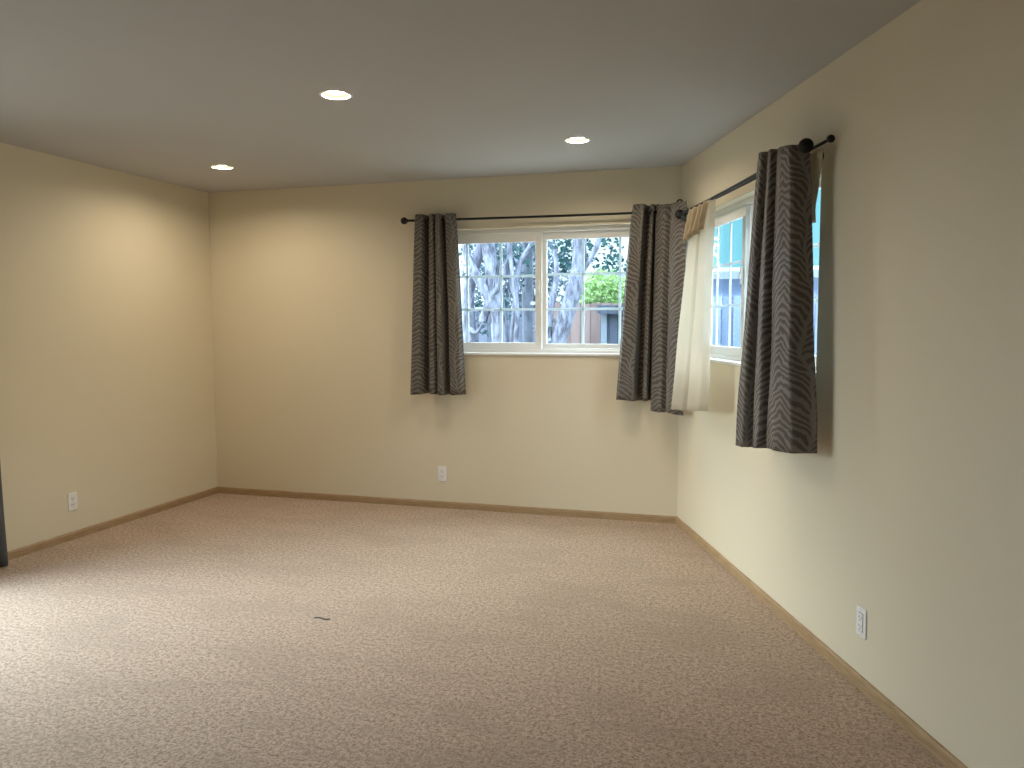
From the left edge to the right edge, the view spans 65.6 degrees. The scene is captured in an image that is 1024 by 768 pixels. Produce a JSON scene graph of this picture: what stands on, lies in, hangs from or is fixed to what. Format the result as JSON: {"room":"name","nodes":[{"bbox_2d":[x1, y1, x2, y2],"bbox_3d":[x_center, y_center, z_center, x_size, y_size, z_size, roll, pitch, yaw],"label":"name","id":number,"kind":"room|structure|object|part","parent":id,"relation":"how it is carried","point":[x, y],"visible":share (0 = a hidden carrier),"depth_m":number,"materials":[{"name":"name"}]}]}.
{"room":"empty bedroom","nodes":[
{"label":"empty bedroom","id":0,"kind":"room"},
{"bbox_2d":[0,142,216,551],"bbox_3d":[-3.665,0.021,2.578,0.160,2.520,8.200,1,5,16],"label":"wall","id":1,"kind":"structure","parent":0,"point":[107,394],"depth_m":5.32,"materials":[{"name":"beige paint"}]},
{"bbox_2d":[68,492,76,510],"bbox_3d":[-2.842,0.760,5.143,0.009,0.114,0.070,1,5,16],"label":"wall outlet","id":2,"kind":"object","parent":1,"relation":"attached to","point":[72,497],"visible":1,"depth_m":5.14,"materials":[{"name":"white plastic"}]},
{"bbox_2d":[7,487,217,560],"bbox_3d":[-2.764,0.961,5.417,0.013,0.050,2.400,1,5,16],"label":"baseboard","id":3,"kind":"structure","parent":1,"relation":"attached to","point":[41,545],"depth_m":5.39,"materials":[{"name":"beige wood"}]},
{"bbox_3d":[-3.330,-1.042,3.139,0.128,0.062,2.618,1,5,16],"label":"curtain rod","id":4,"kind":"object","parent":1,"relation":"attached to","visible":0},
{"bbox_2d":[0,465,7,566],"bbox_3d":[-2.993,-0.052,4.228,0.105,2.231,0.586,1,5,16],"label":"window curtain","id":5,"kind":"object","parent":4,"relation":"hanging from","point":[3,543],"visible":1,"depth_m":4.52,"materials":[{"name":"grey fabric"}]},
{"bbox_2d":[208,166,681,515],"bbox_3d":[-0.671,-0.250,6.046,3.950,2.520,0.160,1,5,16],"label":"wall","id":6,"kind":"structure","parent":0,"point":[312,287],"depth_m":6.03,"materials":[{"name":"beige paint"}]},
{"bbox_2d":[438,466,446,480],"bbox_3d":[-0.524,0.674,5.986,0.070,0.114,0.009,1,5,16],"label":"wall outlet","id":7,"kind":"object","parent":6,"relation":"attached to","point":[442,470],"visible":1,"depth_m":5.98,"materials":[{"name":"white plastic"}]},
{"bbox_2d":[218,487,675,523],"bbox_3d":[-0.646,0.908,6.037,3.726,0.050,0.013,1,5,16],"label":"baseboard","id":8,"kind":"structure","parent":6,"relation":"attached to","point":[227,490],"depth_m":5.96,"materials":[{"name":"beige wood"}]},
{"bbox_2d":[401,211,656,223],"bbox_3d":[0.122,-1.172,5.598,1.936,0.070,0.116,1,5,16],"label":"curtain rod","id":9,"kind":"object","parent":6,"relation":"attached to","point":[404,220],"visible":0.84,"depth_m":5.54,"materials":[{"name":"black metal"}]},
{"bbox_2d":[410,213,465,394],"bbox_3d":[-0.541,-0.574,5.803,0.435,1.314,0.119,1,5,16],"label":"window curtain","id":10,"kind":"object","parent":9,"relation":"hanging from","point":[437,353],"visible":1,"depth_m":5.78,"materials":[{"name":"grey fabric"}]},
{"bbox_2d":[616,204,659,400],"bbox_3d":[0.861,-0.544,5.403,0.290,1.328,0.118,1,5,16],"label":"window curtain","id":11,"kind":"object","parent":9,"relation":"hanging from","point":[635,357],"visible":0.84,"depth_m":5.38,"materials":[{"name":"grey fabric"}]},
{"bbox_2d":[457,224,629,355],"bbox_3d":[0.207,-0.666,5.742,1.810,0.916,0.166,1,5,16],"label":"window","id":12,"kind":"structure","parent":6,"relation":"in","point":[540,236],"depth_m":5.75,"materials":[{"name":"white plastic"}]},
{"bbox_3d":[-0.204,-0.681,5.875,0.879,0.844,0.026,1,5,16],"label":"sash","id":13,"kind":"part","parent":12,"relation":"part of","materials":[{"name":"white plastic"}]},
{"bbox_3d":[0.208,-0.218,5.776,1.810,0.018,0.166,1,5,16],"label":"sill","id":14,"kind":"part","parent":12,"relation":"part of","materials":[{"name":"white plastic"}]},
{"bbox_3d":[0.622,-0.667,5.669,0.914,0.848,0.026,1,5,16],"label":"fixed sash","id":15,"kind":"part","parent":12,"relation":"part of","materials":[{"name":"white plastic"}]},
{"bbox_2d":[0,0,920,192],"bbox_3d":[-0.331,-1.229,1.502,7.116,0.120,8.520,1,5,16],"label":"ceiling","id":16,"kind":"structure","parent":0,"point":[168,91],"depth_m":3.42,"materials":[{"name":"white paint"}]},
{"bbox_2d":[210,165,233,169],"bbox_3d":[-1.947,-1.511,5.335,0.152,0.116,0.152,1,5,16],"label":"recessed light","id":17,"kind":"object","parent":16,"relation":"in","point":[223,167],"visible":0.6,"depth_m":5.38,"materials":[{"name":"beige"}]},
{"bbox_2d":[319,90,352,99],"bbox_3d":[-0.811,-1.386,3.661,0.152,0.116,0.152,1,5,16],"label":"recessed light","id":18,"kind":"object","parent":16,"relation":"in","point":[330,94],"visible":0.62,"depth_m":3.70,"materials":[{"name":"beige"}]},
{"bbox_2d":[564,137,590,142],"bbox_3d":[0.377,-1.459,4.573,0.152,0.116,0.152,1,5,16],"label":"recessed light","id":19,"kind":"object","parent":16,"relation":"in","point":[572,139],"visible":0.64,"depth_m":4.62,"materials":[{"name":"beige"}]},
{"bbox_2d":[0,493,944,767],"bbox_3d":[-0.325,1.304,1.695,6.796,0.080,8.200,1,5,16],"label":"floor","id":20,"kind":"structure","parent":0,"point":[187,635],"depth_m":3.36,"materials":[{"name":"beige carpet"}]},
{"bbox_2d":[677,0,1023,767],"bbox_3d":[1.546,0.126,1.035,0.160,2.520,8.854,0,4,-4],"label":"wall","id":21,"kind":"structure","parent":0,"point":[908,508],"depth_m":2.69,"materials":[{"name":"beige paint"}]},
{"bbox_2d":[675,138,823,218],"bbox_3d":[1.159,-1.006,4.075,0.155,0.090,1.850,0,4,-4],"label":"curtain rod","id":22,"kind":"object","parent":21,"relation":"attached to","point":[805,145],"visible":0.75,"depth_m":3.82,"materials":[{"name":"black metal"}]},
{"bbox_2d":[650,199,686,415],"bbox_3d":[1.023,-0.497,5.183,0.080,1.383,0.363,-2,5,-23],"label":"window curtain","id":23,"kind":"object","parent":22,"relation":"hanging from","point":[670,260],"visible":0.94,"depth_m":5.18,"materials":[{"name":"grey fabric"}]},
{"bbox_2d":[671,198,715,411],"bbox_3d":[1.050,-0.421,4.622,0.100,1.223,0.665,-1,4,-6],"label":"sheer curtain","id":24,"kind":"object","parent":22,"relation":"hanging from","point":[692,365],"visible":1,"depth_m":4.50,"materials":[{"name":"beige fabric"}]},
{"bbox_3d":[1.111,-1.006,4.074,0.016,0.047,1.765,0,4,-4],"label":"rod","id":25,"kind":"part","parent":22,"relation":"part of","materials":[{"name":"black metal"}]},
{"bbox_2d":[736,145,816,452],"bbox_3d":[1.157,-0.357,3.487,0.140,1.348,0.621,0,4,-4],"label":"window curtain","id":26,"kind":"object","parent":22,"relation":"hanging from","point":[777,401],"visible":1,"depth_m":3.31,"materials":[{"name":"grey fabric"}]},
{"bbox_2d":[687,134,834,213],"bbox_3d":[1.198,-1.019,4.088,0.075,0.063,1.989,0,4,-4],"label":"curtain rod","id":27,"kind":"object","parent":21,"relation":"attached to","point":[830,138],"visible":0.36,"depth_m":3.22,"materials":[{"name":"black metal"}]},
{"bbox_2d":[736,148,823,418],"bbox_3d":[1.214,-0.375,3.715,0.053,1.242,0.980,0,4,-3],"label":"sheer curtain","id":28,"kind":"object","parent":27,"relation":"hanging from","point":[816,159],"visible":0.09,"depth_m":3.24,"materials":[{"name":"beige fabric"}]},
{"bbox_2d":[710,175,820,374],"bbox_3d":[1.292,-0.552,4.280,0.166,0.906,1.860,0,4,-4],"label":"window","id":29,"kind":"structure","parent":21,"relation":"in","point":[743,209],"depth_m":4.52,"materials":[{"name":"white plastic"}]},
{"bbox_3d":[1.268,-0.596,4.778,0.026,0.834,0.780,0,4,-4],"label":"sash","id":30,"kind":"part","parent":29,"relation":"part of","materials":[{"name":"white plastic"}]},
{"bbox_3d":[1.293,-0.109,4.314,0.166,0.018,1.860,0,4,-4],"label":"sill","id":31,"kind":"part","parent":29,"relation":"part of","materials":[{"name":"white plastic"}]},
{"bbox_3d":[1.366,-0.530,3.908,0.026,0.838,1.045,0,4,-4],"label":"fixed sash","id":32,"kind":"part","parent":29,"relation":"part of","materials":[{"name":"white plastic"}]},
{"bbox_2d":[676,516,967,767],"bbox_3d":[1.458,1.275,1.166,0.013,0.050,8.754,0,4,-4],"label":"baseboard","id":33,"kind":"structure","parent":21,"relation":"attached to","point":[938,751],"depth_m":3.15,"materials":[{"name":"beige wood"}]},
{"bbox_2d":[856,604,866,639],"bbox_3d":[1.323,0.902,3.014,0.009,0.114,0.070,0,4,-4],"label":"wall outlet","id":34,"kind":"object","parent":21,"relation":"attached to","point":[861,615],"visible":1,"depth_m":3.00,"materials":[{"name":"white plastic"}]},
{"bbox_2d":[858,612,862,631],"bbox_3d":[1.321,0.902,3.014,0.004,0.067,0.033,0,4,-4],"label":"receptacle","id":35,"kind":"object","parent":34,"relation":"attached to","point":[860,614],"depth_m":3.01,"materials":[{"name":"white plastic"}]},
{"label":"outside","id":36,"kind":"structure","parent":0,"visible":0},
{"bbox_3d":[6.812,-0.381,27.399,66.000,0.300,44.750,1,5,16],"label":"ground","id":37,"kind":"structure","parent":36,"visible":0},
{"bbox_2d":[463,311,534,342],"bbox_3d":[-2.449,-0.208,11.781,6.200,1.773,0.172,1,5,16],"label":"fence","id":38,"kind":"object","parent":37,"relation":"on","point":[484,338],"visible":0.02,"depth_m":11.03,"materials":[{"name":"grey wood"}]},
{"bbox_2d":[459,242,550,342],"bbox_3d":[-0.266,-1.067,7.873,2.786,4.096,2.420,1,5,16],"label":"tree","id":39,"kind":"object","parent":37,"relation":"on","point":[489,288],"visible":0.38,"depth_m":7.80,"materials":[{"name":"grey plant"}]},
{"bbox_2d":[462,240,570,307],"bbox_3d":[0.137,-1.319,13.483,2.140,3.728,1.292,1,5,16],"label":"tree","id":40,"kind":"object","parent":37,"relation":"on","point":[549,244],"visible":0.14,"depth_m":13.27,"materials":[{"name":"pale grey bark"},{"name":"dark blue green leaves"}]},
{"bbox_2d":[522,242,533,342],"bbox_3d":[0.100,-1.526,9.277,2.692,4.772,2.031,1,5,16],"label":"tree","id":41,"kind":"object","parent":37,"relation":"on","point":[527,291],"visible":0.02,"depth_m":9.26,"materials":[{"name":"grey plant"}]},
{"bbox_2d":[530,238,626,343],"bbox_3d":[0.832,-1.084,7.523,2.630,4.166,2.052,1,5,16],"label":"tree","id":42,"kind":"object","parent":37,"relation":"on","point":[558,333],"visible":0.27,"depth_m":7.63,"materials":[{"name":"grey plant"}]},
{"bbox_2d":[552,302,622,343],"bbox_3d":[1.342,-0.173,10.669,1.680,1.854,0.171,1,5,16],"label":"fence","id":43,"kind":"object","parent":37,"relation":"on","point":[592,320],"visible":0.17,"depth_m":10.65,"materials":[{"name":"wood"}]},
{"bbox_2d":[579,267,625,303],"bbox_3d":[1.336,-0.522,11.721,1.113,2.398,0.883,1,5,16],"label":"leafy bush","id":44,"kind":"object","parent":37,"relation":"on","point":[607,289],"visible":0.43,"depth_m":11.49,"materials":[{"name":"green plant"}]},
{"bbox_2d":[597,305,713,343],"bbox_3d":[1.760,-0.064,9.704,1.310,1.780,0.900,1,5,16],"label":"garden shed","id":45,"kind":"object","parent":37,"relation":"on","point":[609,318],"visible":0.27,"depth_m":9.48,"materials":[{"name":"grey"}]},
{"bbox_2d":[602,266,818,296],"bbox_3d":[7.934,-1.140,16.930,11.000,2.800,7.040,1,5,16],"label":"house","id":46,"kind":"structure","parent":37,"relation":"on","point":[723,280],"depth_m":14.88,"materials":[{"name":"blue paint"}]},
{"bbox_2d":[712,295,817,354],"bbox_3d":[4.988,-0.131,9.601,5.900,1.914,0.171,1,5,16],"label":"fence","id":47,"kind":"object","parent":37,"relation":"on","point":[735,329],"visible":0.04,"depth_m":10.13,"materials":[{"name":"wood"}]}
]}

